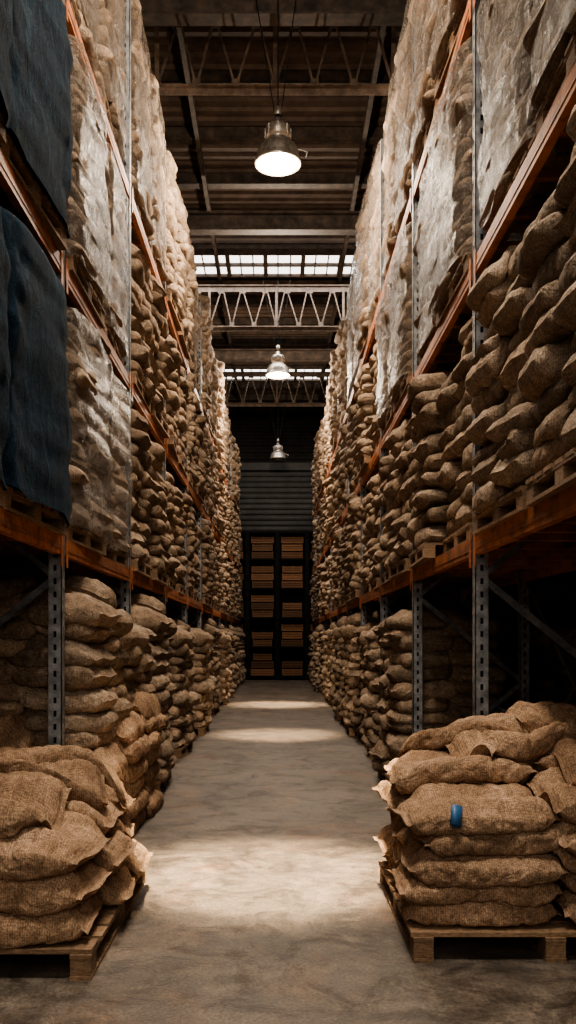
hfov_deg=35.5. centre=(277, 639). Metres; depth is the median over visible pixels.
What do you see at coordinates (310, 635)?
sacks
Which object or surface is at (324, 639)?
sacks
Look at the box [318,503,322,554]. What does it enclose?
sacks
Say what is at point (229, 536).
sacks
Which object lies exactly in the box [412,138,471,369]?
load
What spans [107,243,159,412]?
sacks
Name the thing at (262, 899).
floor
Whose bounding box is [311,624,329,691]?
sacks
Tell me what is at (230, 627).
sacks
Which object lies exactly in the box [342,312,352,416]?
sacks
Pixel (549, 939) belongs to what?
wooden pallet
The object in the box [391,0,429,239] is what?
load
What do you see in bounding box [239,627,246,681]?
sacks
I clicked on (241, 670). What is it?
sacks
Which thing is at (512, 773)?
sacks
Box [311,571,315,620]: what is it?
sacks
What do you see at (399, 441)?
sacks
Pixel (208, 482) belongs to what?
sacks
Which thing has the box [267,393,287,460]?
lamp
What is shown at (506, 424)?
sacks
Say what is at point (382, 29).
tie beam
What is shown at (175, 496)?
sacks
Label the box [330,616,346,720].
sacks
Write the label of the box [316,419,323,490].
sacks
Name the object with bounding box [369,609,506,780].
sacks
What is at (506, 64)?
load
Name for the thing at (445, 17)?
load
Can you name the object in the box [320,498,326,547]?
sacks
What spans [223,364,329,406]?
roof truss
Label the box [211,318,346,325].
beam
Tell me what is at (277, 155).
lamp
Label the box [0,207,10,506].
load
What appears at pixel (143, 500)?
sacks
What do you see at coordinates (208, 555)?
sacks
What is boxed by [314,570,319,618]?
sacks
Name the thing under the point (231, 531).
sacks
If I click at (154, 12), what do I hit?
girder
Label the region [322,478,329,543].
sacks
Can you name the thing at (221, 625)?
sacks
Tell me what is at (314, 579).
sacks
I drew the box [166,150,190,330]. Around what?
sacks
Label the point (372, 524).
sacks
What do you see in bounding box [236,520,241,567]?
sacks
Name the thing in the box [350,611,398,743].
sacks
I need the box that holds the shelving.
[236,531,319,679]
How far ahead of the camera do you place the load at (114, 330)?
8.07 m
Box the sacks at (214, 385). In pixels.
[208,336,219,437]
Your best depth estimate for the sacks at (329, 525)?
21.74 m
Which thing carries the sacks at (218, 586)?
on the rack at (46, 554)
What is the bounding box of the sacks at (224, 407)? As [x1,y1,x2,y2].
[222,382,225,469]
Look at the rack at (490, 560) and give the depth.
6.86 m
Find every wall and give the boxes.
[166,407,324,617]
[409,571,575,708]
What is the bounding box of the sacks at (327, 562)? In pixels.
[324,556,329,613]
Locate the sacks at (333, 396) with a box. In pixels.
[326,349,337,451]
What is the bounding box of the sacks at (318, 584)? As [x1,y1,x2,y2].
[316,573,323,617]
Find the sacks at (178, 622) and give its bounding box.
[172,619,191,709]
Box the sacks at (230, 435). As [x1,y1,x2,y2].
[228,419,231,489]
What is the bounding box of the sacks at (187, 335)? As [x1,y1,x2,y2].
[168,203,197,359]
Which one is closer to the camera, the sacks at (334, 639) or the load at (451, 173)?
the load at (451, 173)
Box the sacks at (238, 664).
[235,637,240,688]
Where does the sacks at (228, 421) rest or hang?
on the rack at (46, 554)
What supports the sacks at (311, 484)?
on the rack at (490, 560)
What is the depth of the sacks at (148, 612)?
9.30 m
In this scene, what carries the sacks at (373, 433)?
on the rack at (490, 560)
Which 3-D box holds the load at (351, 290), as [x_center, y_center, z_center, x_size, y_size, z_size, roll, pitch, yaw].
[1.939,-5.619,16.606,1.337,2.257,1.368,0,0,-1]
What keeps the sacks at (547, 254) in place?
on the rack at (490, 560)
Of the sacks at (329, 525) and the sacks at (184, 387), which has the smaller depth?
the sacks at (184, 387)
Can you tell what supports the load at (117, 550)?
on the rack at (46, 554)
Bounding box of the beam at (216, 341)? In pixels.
[211,337,337,345]
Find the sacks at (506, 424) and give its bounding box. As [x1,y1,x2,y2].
[464,242,575,534]
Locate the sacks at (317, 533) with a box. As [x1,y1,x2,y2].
[315,518,318,560]
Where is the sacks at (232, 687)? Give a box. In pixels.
[224,628,235,697]
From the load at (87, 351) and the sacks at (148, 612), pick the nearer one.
the load at (87, 351)
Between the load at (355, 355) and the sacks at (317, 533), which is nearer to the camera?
the load at (355, 355)
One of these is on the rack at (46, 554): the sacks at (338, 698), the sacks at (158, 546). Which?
the sacks at (158, 546)
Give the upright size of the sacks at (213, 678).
1.792 m
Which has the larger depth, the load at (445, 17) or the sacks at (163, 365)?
the sacks at (163, 365)
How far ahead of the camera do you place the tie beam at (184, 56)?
17.03 m
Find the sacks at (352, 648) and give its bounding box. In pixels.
[340,609,399,735]
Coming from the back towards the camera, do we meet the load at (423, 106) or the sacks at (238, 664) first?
the sacks at (238, 664)
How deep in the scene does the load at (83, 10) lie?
7.09 m
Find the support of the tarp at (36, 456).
on the rack at (46, 554)
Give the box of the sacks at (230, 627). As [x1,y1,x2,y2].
[221,623,237,689]
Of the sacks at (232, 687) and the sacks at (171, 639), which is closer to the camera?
the sacks at (171, 639)
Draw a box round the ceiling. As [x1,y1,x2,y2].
[140,26,406,402]
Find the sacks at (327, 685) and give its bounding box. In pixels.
[323,620,337,704]
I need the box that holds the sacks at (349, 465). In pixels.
[344,400,356,493]
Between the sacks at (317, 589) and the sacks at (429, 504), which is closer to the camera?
the sacks at (429, 504)
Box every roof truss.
[141,26,395,95]
[197,285,348,331]
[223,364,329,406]
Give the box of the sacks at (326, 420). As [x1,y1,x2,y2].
[322,385,335,469]
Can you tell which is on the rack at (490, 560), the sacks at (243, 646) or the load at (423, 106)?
the load at (423, 106)
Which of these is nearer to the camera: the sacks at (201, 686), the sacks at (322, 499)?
the sacks at (201, 686)
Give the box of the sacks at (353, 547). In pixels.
[345,490,370,599]
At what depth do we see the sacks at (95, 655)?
6.34 m
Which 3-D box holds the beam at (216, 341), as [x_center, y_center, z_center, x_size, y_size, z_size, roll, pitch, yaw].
[0.000,-9.290,27.970,10.360,0.240,0.200,0,0,0]
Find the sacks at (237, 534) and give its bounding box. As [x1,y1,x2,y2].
[233,512,240,564]
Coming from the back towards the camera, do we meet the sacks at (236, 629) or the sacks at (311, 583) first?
the sacks at (311, 583)
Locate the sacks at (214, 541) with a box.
[208,529,217,607]
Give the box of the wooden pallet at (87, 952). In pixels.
[0,872,145,980]
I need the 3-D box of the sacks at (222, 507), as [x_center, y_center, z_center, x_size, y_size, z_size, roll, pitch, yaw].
[-1.938,-3.425,22.209,1.397,1.651,1.390,0,0,1]
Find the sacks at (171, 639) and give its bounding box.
[167,636,173,744]
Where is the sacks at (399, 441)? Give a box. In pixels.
[383,419,411,578]
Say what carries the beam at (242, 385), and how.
attached to the ceiling
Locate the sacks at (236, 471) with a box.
[232,436,240,504]
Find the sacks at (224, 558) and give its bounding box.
[220,541,227,613]
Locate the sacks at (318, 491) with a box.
[315,426,321,497]
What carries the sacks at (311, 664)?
on the floor
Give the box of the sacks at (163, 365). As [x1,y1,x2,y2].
[132,275,176,437]
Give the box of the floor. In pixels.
[0,679,575,1023]
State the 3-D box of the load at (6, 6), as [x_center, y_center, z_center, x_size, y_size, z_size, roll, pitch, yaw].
[-2.038,-3.436,4.099,1.350,1.672,1.404,0,0,1]
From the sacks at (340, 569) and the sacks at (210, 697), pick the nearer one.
the sacks at (210, 697)
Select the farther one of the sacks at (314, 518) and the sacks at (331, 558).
the sacks at (314, 518)
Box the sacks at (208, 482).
[192,425,212,514]
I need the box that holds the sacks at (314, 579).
[311,572,316,619]
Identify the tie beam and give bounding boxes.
[177,28,242,415]
[316,26,386,415]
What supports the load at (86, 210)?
on the rack at (46, 554)
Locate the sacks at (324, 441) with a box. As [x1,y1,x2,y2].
[320,406,327,480]
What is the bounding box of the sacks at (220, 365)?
[216,359,225,461]
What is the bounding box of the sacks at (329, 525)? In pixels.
[323,477,334,536]
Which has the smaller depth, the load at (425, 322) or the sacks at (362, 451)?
the load at (425, 322)
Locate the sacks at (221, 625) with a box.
[191,621,228,634]
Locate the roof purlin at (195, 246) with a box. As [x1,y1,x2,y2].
[191,244,356,248]
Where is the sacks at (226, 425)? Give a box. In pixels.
[222,403,229,481]
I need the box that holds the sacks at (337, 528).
[331,522,344,607]
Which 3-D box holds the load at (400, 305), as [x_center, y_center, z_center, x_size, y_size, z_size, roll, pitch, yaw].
[1.874,-3.548,9.709,1.329,1.895,1.363,0,0,0]
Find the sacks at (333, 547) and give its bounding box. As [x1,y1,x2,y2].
[331,546,336,609]
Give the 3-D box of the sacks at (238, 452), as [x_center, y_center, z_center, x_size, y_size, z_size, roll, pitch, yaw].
[-1.944,-5.593,30.619,1.385,2.207,1.379,0,0,-5]
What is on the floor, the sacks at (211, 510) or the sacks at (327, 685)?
the sacks at (327, 685)
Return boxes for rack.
[0,0,239,745]
[313,0,575,733]
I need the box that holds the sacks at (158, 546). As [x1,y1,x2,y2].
[146,440,171,585]
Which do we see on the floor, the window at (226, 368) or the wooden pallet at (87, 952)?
the wooden pallet at (87, 952)
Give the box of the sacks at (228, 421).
[225,407,230,487]
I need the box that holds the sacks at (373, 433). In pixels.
[366,339,389,458]
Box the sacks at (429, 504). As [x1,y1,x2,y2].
[404,371,451,568]
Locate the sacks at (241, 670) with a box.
[236,627,244,684]
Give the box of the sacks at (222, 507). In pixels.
[217,473,226,536]
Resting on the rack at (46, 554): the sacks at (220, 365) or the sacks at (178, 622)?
the sacks at (220, 365)
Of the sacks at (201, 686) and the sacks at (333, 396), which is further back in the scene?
the sacks at (333, 396)
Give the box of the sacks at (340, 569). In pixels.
[337,525,345,605]
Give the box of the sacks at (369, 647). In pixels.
[359,626,379,757]
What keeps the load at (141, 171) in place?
on the rack at (46, 554)
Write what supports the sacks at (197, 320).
on the rack at (46, 554)
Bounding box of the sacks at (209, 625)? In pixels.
[169,616,221,714]
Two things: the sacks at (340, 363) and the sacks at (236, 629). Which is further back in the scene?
the sacks at (236, 629)
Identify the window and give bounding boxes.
[194,249,355,277]
[223,366,330,381]
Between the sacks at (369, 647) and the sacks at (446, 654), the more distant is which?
the sacks at (369, 647)
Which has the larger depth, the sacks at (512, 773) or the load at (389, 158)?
the load at (389, 158)
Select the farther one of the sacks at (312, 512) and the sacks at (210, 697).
the sacks at (312, 512)
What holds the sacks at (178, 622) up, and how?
on the floor
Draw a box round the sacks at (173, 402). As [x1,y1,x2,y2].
[147,335,182,461]
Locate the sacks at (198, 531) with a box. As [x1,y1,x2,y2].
[192,520,202,601]
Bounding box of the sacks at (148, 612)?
[116,592,176,791]
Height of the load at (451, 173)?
1.895 m
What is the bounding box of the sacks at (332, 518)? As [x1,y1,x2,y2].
[329,472,336,523]
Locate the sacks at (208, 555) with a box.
[195,517,215,605]
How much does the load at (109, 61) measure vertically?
2.266 m
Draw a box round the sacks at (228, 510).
[224,484,231,548]
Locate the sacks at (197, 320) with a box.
[194,291,201,395]
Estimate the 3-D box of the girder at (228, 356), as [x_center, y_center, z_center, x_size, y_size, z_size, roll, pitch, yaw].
[0.000,-8.385,26.600,10.360,0.370,0.240,0,0,0]
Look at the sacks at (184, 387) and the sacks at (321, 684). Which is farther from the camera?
the sacks at (321, 684)
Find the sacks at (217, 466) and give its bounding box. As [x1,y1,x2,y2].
[213,445,222,530]
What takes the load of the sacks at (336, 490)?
on the rack at (490, 560)
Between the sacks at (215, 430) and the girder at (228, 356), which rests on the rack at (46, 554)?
the sacks at (215, 430)
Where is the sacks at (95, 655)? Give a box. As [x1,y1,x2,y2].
[0,572,133,751]
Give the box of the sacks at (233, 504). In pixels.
[232,502,235,558]
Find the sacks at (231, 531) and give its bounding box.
[229,500,234,557]
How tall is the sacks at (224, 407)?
2.369 m
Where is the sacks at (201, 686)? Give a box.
[190,628,215,735]
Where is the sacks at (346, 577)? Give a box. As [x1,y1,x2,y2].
[339,513,352,602]
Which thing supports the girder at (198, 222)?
attached to the wall
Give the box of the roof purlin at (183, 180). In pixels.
[175,173,373,188]
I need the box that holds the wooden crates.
[236,536,312,674]
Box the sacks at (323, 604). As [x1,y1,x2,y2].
[317,560,327,614]
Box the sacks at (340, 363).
[334,320,345,433]
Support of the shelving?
on the floor
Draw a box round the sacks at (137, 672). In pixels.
[122,623,155,791]
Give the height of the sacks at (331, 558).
1.696 m
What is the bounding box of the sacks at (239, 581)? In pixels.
[237,580,242,620]
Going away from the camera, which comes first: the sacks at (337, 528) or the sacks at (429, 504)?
the sacks at (429, 504)
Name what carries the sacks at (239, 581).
on the rack at (46, 554)
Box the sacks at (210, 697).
[206,644,214,714]
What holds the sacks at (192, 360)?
on the sacks at (194, 402)
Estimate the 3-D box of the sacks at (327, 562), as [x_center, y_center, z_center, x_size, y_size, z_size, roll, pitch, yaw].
[1.884,-1.594,23.715,1.380,1.788,1.426,0,0,2]
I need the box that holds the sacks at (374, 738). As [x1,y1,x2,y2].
[369,603,471,746]
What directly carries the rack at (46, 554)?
on the floor
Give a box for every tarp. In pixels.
[0,0,72,249]
[0,206,71,534]
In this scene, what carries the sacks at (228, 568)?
on the rack at (46, 554)
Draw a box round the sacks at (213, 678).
[202,630,217,715]
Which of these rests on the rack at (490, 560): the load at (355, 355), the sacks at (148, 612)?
the load at (355, 355)
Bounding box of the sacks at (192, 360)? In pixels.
[188,293,198,374]
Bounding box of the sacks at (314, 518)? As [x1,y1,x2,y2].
[312,517,315,566]
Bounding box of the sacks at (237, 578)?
[234,568,240,619]
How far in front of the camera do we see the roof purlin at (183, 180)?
18.14 m
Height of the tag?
0.113 m
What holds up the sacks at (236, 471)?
on the rack at (46, 554)
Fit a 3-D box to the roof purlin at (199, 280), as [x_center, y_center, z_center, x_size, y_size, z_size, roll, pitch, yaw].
[0.000,-9.290,23.080,10.360,0.240,0.200,0,0,0]
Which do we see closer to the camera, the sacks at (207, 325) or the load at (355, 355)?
the load at (355, 355)
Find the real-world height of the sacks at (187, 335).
2.165 m
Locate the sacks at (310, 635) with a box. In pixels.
[307,634,311,681]
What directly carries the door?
in the wall at (254, 433)
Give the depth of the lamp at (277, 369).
22.27 m
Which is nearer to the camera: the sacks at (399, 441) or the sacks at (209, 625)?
the sacks at (399, 441)
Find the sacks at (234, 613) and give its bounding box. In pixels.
[227,560,236,618]
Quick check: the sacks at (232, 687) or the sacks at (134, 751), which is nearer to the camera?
the sacks at (134, 751)
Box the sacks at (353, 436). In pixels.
[350,402,375,486]
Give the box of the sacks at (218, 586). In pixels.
[213,542,223,611]
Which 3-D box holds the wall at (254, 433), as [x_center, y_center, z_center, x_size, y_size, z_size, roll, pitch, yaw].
[0.000,-3.930,36.375,10.400,11.000,0.050,0,0,0]
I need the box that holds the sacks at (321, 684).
[320,631,325,691]
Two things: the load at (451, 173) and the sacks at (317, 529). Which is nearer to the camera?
the load at (451, 173)
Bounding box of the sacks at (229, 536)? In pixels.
[227,501,231,551]
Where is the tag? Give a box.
[450,804,462,827]
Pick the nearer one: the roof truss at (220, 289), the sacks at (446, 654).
the sacks at (446, 654)
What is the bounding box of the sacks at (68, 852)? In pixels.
[0,745,152,948]
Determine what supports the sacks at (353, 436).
on the rack at (490, 560)
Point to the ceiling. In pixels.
(212, 111)
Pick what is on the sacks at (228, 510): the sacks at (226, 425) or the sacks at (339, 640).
the sacks at (226, 425)
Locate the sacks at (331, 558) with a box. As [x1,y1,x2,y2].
[329,556,334,610]
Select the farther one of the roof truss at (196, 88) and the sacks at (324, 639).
the sacks at (324, 639)
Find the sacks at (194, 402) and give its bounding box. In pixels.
[171,372,200,491]
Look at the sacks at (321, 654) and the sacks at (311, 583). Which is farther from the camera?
the sacks at (311, 583)
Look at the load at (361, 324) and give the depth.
13.54 m
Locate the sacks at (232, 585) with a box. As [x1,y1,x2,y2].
[227,561,235,617]
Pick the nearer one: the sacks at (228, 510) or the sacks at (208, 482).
the sacks at (208, 482)
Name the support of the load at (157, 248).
on the rack at (46, 554)
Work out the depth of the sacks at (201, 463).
16.36 m
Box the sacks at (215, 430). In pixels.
[213,391,218,445]
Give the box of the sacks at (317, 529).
[315,516,319,560]
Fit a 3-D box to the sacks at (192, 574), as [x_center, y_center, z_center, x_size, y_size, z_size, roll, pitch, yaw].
[-2.034,-1.548,15.291,1.380,1.696,1.314,0,0,-4]
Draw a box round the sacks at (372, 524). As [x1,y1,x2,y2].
[365,472,379,590]
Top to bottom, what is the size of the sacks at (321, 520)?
1.696 m
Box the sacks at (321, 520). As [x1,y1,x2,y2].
[319,506,324,550]
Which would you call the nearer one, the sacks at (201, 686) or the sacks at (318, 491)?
the sacks at (201, 686)
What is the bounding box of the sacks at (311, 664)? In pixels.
[309,636,313,682]
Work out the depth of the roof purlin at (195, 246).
21.40 m
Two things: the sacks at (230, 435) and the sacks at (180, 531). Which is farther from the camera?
the sacks at (230, 435)
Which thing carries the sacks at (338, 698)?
on the floor
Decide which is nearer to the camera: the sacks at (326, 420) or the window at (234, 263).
the window at (234, 263)
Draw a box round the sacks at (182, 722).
[168,626,200,758]
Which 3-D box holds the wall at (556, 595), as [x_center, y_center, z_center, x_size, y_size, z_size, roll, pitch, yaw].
[5.175,-3.930,16.200,0.050,11.000,40.400,0,0,0]
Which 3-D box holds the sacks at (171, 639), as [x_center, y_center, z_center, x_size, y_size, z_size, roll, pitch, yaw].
[-1.958,0.557,11.020,1.390,2.025,1.353,0,0,-1]
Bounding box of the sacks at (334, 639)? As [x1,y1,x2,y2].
[327,633,335,705]
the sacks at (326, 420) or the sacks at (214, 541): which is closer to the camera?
the sacks at (214, 541)
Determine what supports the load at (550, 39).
on the rack at (490, 560)
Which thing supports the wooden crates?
in the shelving
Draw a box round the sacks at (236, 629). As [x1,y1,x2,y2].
[233,626,240,685]
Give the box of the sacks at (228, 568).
[224,561,231,614]
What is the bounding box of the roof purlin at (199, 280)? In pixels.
[196,278,350,283]
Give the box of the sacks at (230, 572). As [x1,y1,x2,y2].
[227,571,231,616]
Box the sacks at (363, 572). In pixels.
[357,491,373,594]
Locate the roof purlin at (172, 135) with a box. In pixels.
[162,127,385,144]
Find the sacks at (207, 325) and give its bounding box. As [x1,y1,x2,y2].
[198,294,212,423]
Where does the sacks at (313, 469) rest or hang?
on the rack at (490, 560)
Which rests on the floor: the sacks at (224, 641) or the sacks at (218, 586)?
the sacks at (224, 641)
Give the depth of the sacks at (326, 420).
23.53 m
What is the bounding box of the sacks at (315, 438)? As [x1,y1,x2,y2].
[314,437,319,504]
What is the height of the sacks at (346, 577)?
1.696 m
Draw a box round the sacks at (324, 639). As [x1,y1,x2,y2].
[321,635,328,700]
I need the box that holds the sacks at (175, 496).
[166,471,182,590]
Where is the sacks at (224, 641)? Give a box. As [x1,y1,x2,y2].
[218,632,231,704]
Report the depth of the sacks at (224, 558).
23.20 m
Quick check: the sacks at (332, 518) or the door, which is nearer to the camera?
the sacks at (332, 518)
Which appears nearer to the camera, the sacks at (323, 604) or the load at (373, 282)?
the load at (373, 282)
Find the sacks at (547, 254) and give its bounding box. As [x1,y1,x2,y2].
[516,104,575,505]
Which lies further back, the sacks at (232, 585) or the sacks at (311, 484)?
the sacks at (311, 484)
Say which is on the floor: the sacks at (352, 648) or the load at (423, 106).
the sacks at (352, 648)
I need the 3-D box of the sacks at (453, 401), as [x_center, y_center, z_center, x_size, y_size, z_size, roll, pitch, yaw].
[1.927,-1.593,6.881,1.358,1.787,1.367,0,0,5]
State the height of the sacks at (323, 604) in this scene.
1.651 m
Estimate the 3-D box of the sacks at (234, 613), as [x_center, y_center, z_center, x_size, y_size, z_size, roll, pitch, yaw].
[-2.017,-1.662,29.305,1.372,1.924,1.394,0,0,1]
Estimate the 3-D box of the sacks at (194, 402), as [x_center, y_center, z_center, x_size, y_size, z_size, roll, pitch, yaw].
[-2.019,-3.562,15.305,1.372,1.924,1.394,0,0,-1]
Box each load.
[0,0,12,143]
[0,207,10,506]
[0,308,113,555]
[65,34,111,327]
[68,0,101,79]
[91,0,128,181]
[100,142,128,369]
[102,368,132,567]
[115,0,154,247]
[131,71,167,283]
[347,269,357,399]
[352,248,372,378]
[353,187,378,358]
[366,142,379,325]
[375,276,411,437]
[381,68,402,279]
[386,222,456,412]
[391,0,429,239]
[407,0,438,174]
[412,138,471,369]
[425,0,489,98]
[427,37,523,327]
[477,0,574,240]
[522,0,575,136]
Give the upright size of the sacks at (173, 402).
1.787 m
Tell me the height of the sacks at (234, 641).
1.792 m
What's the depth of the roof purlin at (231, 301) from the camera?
24.66 m
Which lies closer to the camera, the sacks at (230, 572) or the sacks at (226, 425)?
the sacks at (226, 425)
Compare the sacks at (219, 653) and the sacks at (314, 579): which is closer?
the sacks at (219, 653)
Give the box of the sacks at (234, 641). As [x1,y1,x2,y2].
[231,636,237,688]
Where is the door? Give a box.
[239,463,312,530]
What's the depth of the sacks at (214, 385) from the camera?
19.46 m
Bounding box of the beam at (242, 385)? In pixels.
[224,382,325,389]
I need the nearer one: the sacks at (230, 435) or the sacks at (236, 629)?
the sacks at (230, 435)
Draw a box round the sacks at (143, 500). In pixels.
[120,409,160,578]
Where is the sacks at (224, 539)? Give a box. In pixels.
[221,485,228,543]
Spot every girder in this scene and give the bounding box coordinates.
[139,0,410,25]
[187,211,362,234]
[214,349,334,363]
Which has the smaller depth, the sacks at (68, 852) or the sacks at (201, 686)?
the sacks at (68, 852)
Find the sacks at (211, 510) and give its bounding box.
[195,449,217,522]
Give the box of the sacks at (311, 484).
[310,478,315,513]
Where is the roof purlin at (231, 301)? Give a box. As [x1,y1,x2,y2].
[211,297,349,306]
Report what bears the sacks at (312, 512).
on the rack at (490, 560)
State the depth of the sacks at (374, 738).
11.16 m
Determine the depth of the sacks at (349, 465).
16.70 m
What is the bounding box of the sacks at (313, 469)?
[310,444,317,509]
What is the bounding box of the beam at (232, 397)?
[224,394,325,400]
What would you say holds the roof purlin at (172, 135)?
attached to the ceiling
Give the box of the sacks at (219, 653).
[217,638,221,696]
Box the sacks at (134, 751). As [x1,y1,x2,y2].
[0,691,167,837]
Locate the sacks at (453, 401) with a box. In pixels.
[436,317,575,552]
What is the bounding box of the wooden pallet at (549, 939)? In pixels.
[378,861,575,962]
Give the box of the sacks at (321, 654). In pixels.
[314,629,324,694]
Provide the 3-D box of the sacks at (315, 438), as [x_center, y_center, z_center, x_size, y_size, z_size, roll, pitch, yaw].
[1.858,-5.674,29.319,1.381,2.369,1.394,0,0,1]
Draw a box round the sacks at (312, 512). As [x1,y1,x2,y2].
[311,461,314,517]
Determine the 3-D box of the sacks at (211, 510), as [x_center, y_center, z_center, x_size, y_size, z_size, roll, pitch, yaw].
[-2.007,-3.425,19.409,1.397,1.651,1.390,0,0,2]
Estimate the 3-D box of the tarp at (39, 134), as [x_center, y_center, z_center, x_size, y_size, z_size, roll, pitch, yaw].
[-2.036,-3.439,5.410,1.337,1.679,1.393,0,0,3]
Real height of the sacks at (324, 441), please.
2.165 m
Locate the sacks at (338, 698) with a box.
[334,614,353,727]
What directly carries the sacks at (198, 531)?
on the rack at (46, 554)
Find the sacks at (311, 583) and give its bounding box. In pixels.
[309,575,313,620]
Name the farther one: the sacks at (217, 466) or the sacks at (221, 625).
the sacks at (221, 625)
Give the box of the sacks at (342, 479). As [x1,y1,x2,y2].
[338,422,346,513]
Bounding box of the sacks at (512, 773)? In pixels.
[372,701,575,926]
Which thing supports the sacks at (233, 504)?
on the rack at (46, 554)
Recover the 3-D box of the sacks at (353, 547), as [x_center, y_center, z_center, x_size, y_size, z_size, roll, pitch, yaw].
[1.835,-1.662,15.305,1.372,1.924,1.394,0,0,0]
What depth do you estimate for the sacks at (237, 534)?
30.12 m
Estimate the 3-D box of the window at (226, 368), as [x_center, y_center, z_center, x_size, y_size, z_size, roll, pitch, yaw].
[-0.018,-9.090,30.700,9.665,0.140,1.480,0,0,0]
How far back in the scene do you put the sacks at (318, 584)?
27.95 m
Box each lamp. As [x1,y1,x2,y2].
[255,0,307,175]
[262,277,292,378]
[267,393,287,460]
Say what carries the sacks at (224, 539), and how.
on the rack at (46, 554)
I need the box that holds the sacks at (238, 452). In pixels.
[234,443,241,510]
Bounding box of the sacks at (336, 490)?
[330,447,342,522]
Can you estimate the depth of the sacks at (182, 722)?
12.05 m
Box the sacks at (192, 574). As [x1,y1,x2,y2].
[187,506,198,599]
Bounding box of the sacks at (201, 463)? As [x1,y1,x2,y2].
[180,414,210,503]
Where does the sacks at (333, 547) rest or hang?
on the rack at (490, 560)
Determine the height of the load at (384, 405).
1.895 m
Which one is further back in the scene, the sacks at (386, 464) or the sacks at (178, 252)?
the sacks at (178, 252)
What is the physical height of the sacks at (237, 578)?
1.948 m
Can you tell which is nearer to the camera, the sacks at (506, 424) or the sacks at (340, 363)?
the sacks at (506, 424)
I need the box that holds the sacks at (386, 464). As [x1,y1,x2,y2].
[374,450,395,585]
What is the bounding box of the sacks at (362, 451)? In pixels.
[351,363,378,477]
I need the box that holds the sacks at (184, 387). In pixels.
[166,366,189,477]
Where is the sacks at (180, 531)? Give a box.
[173,493,192,595]
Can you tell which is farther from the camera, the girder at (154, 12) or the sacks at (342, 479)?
the sacks at (342, 479)

